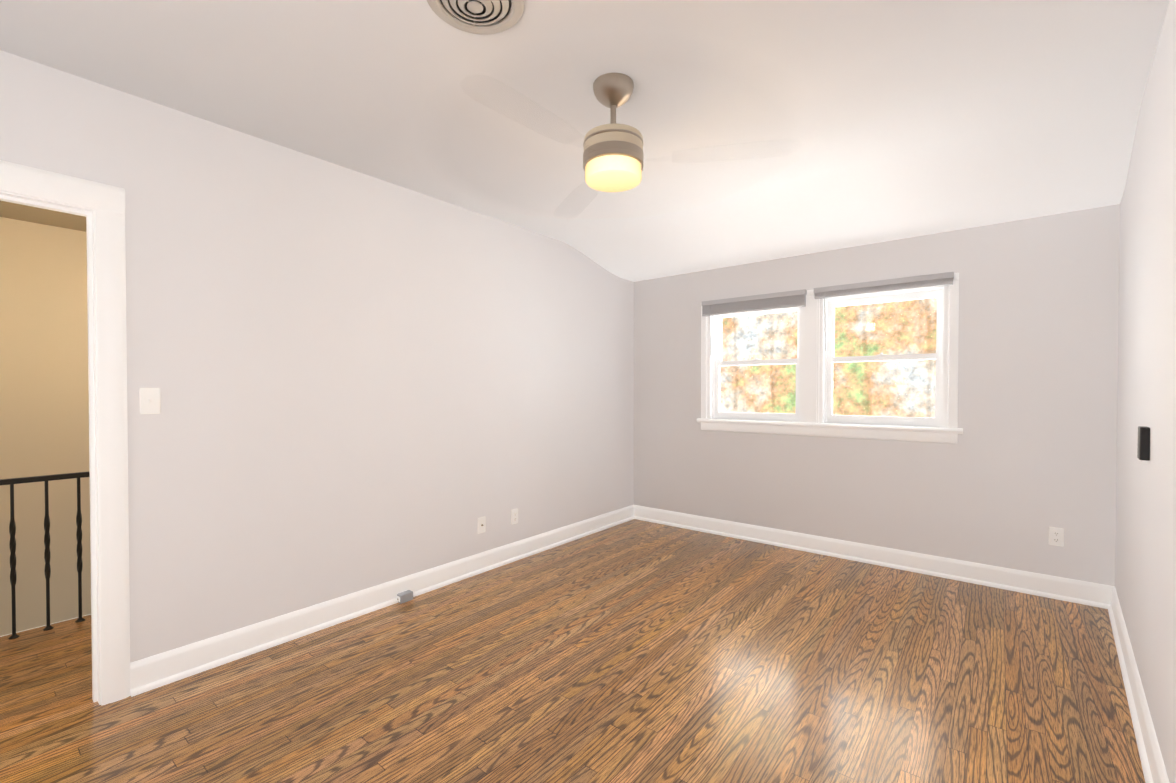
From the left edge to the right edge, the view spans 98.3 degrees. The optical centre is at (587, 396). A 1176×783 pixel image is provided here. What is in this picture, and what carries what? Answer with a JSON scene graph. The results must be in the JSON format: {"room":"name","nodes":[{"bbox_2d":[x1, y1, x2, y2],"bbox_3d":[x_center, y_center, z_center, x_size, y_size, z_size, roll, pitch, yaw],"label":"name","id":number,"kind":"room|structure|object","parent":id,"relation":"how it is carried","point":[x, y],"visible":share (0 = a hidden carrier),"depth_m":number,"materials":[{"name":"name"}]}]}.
{"room":"empty bedroom","nodes":[
{"label":"empty bedroom","id":0,"kind":"room"},
{"bbox_2d":[0,217,90,635],"bbox_3d":[-3.563,0.882,3.545,0.120,4.150,5.640,1,1,39],"label":"wall","id":1,"kind":"structure","parent":0,"point":[44,412],"depth_m":3.37,"materials":[{"name":"paint"}]},
{"bbox_2d":[0,50,633,662],"bbox_3d":[-1.221,-0.078,3.171,0.120,2.680,5.620,1,1,39],"label":"wall","id":2,"kind":"structure","parent":0,"point":[360,380],"depth_m":2.76,"materials":[{"name":"paint"}]},
{"bbox_2d":[0,160,130,705],"bbox_3d":[-2.323,0.204,1.812,0.168,2.150,1.000,1,1,39],"label":"door frame","id":3,"kind":"structure","parent":2,"relation":"attached to","point":[100,207],"depth_m":2.10,"materials":[{"name":"white wood"}]},
{"bbox_2d":[139,388,160,413],"bbox_3d":[-1.903,0.019,2.213,0.023,0.114,0.070,1,1,39],"label":"toggle light switch","id":4,"kind":"object","parent":2,"relation":"attached to","point":[149,400],"visible":1,"depth_m":2.21,"materials":[{"name":"white plastic"}]},
{"bbox_2d":[130,505,633,696],"bbox_3d":[-0.736,1.188,3.668,0.030,0.135,3.862,1,1,39],"label":"baseboard","id":5,"kind":"structure","parent":2,"relation":"attached to","point":[162,669],"depth_m":2.81,"materials":[{"name":"white wood"}]},
{"bbox_2d":[478,516,485,533],"bbox_3d":[-0.759,0.923,3.647,0.017,0.114,0.070,1,1,39],"label":"outlet","id":6,"kind":"object","parent":2,"relation":"attached to","point":[481,524],"visible":1,"depth_m":3.65,"materials":[{"name":"white plastic"}]},
{"bbox_2d":[511,508,517,524],"bbox_3d":[-0.561,0.920,3.898,0.009,0.114,0.070,1,1,39],"label":"duplex electrical outlet","id":7,"kind":"object","parent":2,"relation":"attached to","point":[514,516],"visible":1,"depth_m":3.89,"materials":[{"name":"white plastic"}]},
{"bbox_2d":[0,519,1144,782],"bbox_3d":[-0.601,1.402,1.995,4.755,0.250,6.700,1,1,39],"label":"floor","id":8,"kind":"structure","parent":0,"point":[636,651],"depth_m":2.22,"materials":[{"name":"brown wood"}]},
{"bbox_2d":[0,472,89,639],"bbox_3d":[-3.032,0.827,2.650,0.048,0.884,2.358,1,1,39],"label":"stair railing","id":9,"kind":"object","parent":8,"relation":"on","point":[11,482],"visible":0.33,"depth_m":2.76,"materials":[{"name":"black metal"}]},
{"bbox_2d":[0,614,90,636],"bbox_3d":[-2.865,1.414,2.988,0.015,0.300,5.400,1,1,39],"label":"trim","id":10,"kind":"structure","parent":8,"relation":"attached to","point":[45,625],"depth_m":2.82,"materials":[{"name":"brown wood"}]},
{"bbox_2d":[397,590,412,603],"bbox_3d":[-1.133,1.237,3.139,0.047,0.050,0.092,1,1,39],"label":"electrical outlet box","id":11,"kind":"object","parent":8,"relation":"on","point":[405,596],"visible":1,"depth_m":3.12,"materials":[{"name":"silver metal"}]},
{"bbox_2d":[0,0,1169,281],"bbox_3d":[-1.014,-1.266,2.217,5.720,0.280,6.820,1,1,39],"label":"ceiling","id":12,"kind":"structure","parent":0,"point":[900,118],"depth_m":2.21,"materials":[{"name":"paint"}]},
{"bbox_2d":[427,0,523,34],"bbox_3d":[-0.362,-1.262,1.633,0.312,0.034,0.312,1,1,39],"label":"ceiling vent","id":13,"kind":"object","parent":12,"relation":"in","point":[484,17],"visible":1,"depth_m":1.68,"materials":[{"name":"white metal"}]},
{"bbox_2d":[583,73,643,191],"bbox_3d":[0.104,-1.083,2.099,0.250,0.402,0.250,1,1,39],"label":"fan light","id":14,"kind":"object","parent":12,"relation":"hanging from","point":[613,159],"visible":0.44,"depth_m":2.02,"materials":[{"name":"silver metal"}]},
{"bbox_2d":[462,77,796,217],"bbox_3d":[0.104,-0.969,2.101,1.560,0.008,1.560,1,1,39],"label":"ceiling fan","id":15,"kind":"object","parent":14,"relation":"attached to","point":[591,149],"visible":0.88,"depth_m":1.92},
{"bbox_2d":[634,204,1119,585],"bbox_3d":[1.863,-0.091,4.164,3.670,2.680,0.200,1,1,39],"label":"wall","id":16,"kind":"structure","parent":0,"point":[1018,469],"depth_m":3.46,"materials":[{"name":"grey paint"}]},
{"bbox_2d":[634,505,1021,592],"bbox_3d":[1.646,1.181,4.207,3.000,0.135,0.030,1,1,39],"label":"baseboard","id":17,"kind":"structure","parent":16,"relation":"attached to","point":[954,569],"depth_m":3.91,"materials":[{"name":"white wood"}]},
{"bbox_2d":[697,272,962,442],"bbox_3d":[1.839,-0.272,4.144,1.975,1.172,0.258,1,1,39],"label":"double-hung window","id":18,"kind":"structure","parent":16,"relation":"in","point":[814,361],"depth_m":4.05,"materials":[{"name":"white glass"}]},
{"bbox_2d":[1049,527,1063,546],"bbox_3d":[2.930,0.877,3.180,0.070,0.114,0.009,1,1,39],"label":"duplex electrical outlet","id":19,"kind":"object","parent":16,"relation":"attached to","point":[1056,536],"visible":1,"depth_m":3.18,"materials":[{"name":"white plastic"}]},
{"bbox_2d":[1115,0,1175,782],"bbox_3d":[1.488,-0.049,0.856,0.519,2.680,5.469,1,1,43],"label":"wall","id":20,"kind":"structure","parent":0,"point":[1145,562],"depth_m":1.88,"materials":[{"name":"paint"}]},
{"bbox_2d":[1022,571,1168,782],"bbox_3d":[1.314,1.221,1.088,0.398,0.135,5.302,1,1,39],"label":"baseboard","id":21,"kind":"structure","parent":20,"relation":"attached to","point":[1054,587],"depth_m":2.45,"materials":[{"name":"white wood"}]},
{"bbox_2d":[1137,426,1149,460],"bbox_3d":[2.117,0.178,1.937,0.027,0.124,0.082,1,1,43],"label":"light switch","id":22,"kind":"object","parent":20,"relation":"attached to","point":[1143,451],"visible":1,"depth_m":1.91,"materials":[{"name":"plastic"}]},
{"label":"outside","id":23,"kind":"structure","parent":0,"visible":0},
{"bbox_2d":[720,298,936,417],"bbox_3d":[4.151,-1.791,7.320,21.000,12.000,0.020,1,1,39],"label":"window glass","id":24,"kind":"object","parent":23,"point":[864,325],"depth_m":7.51,"materials":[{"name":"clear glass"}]}
]}

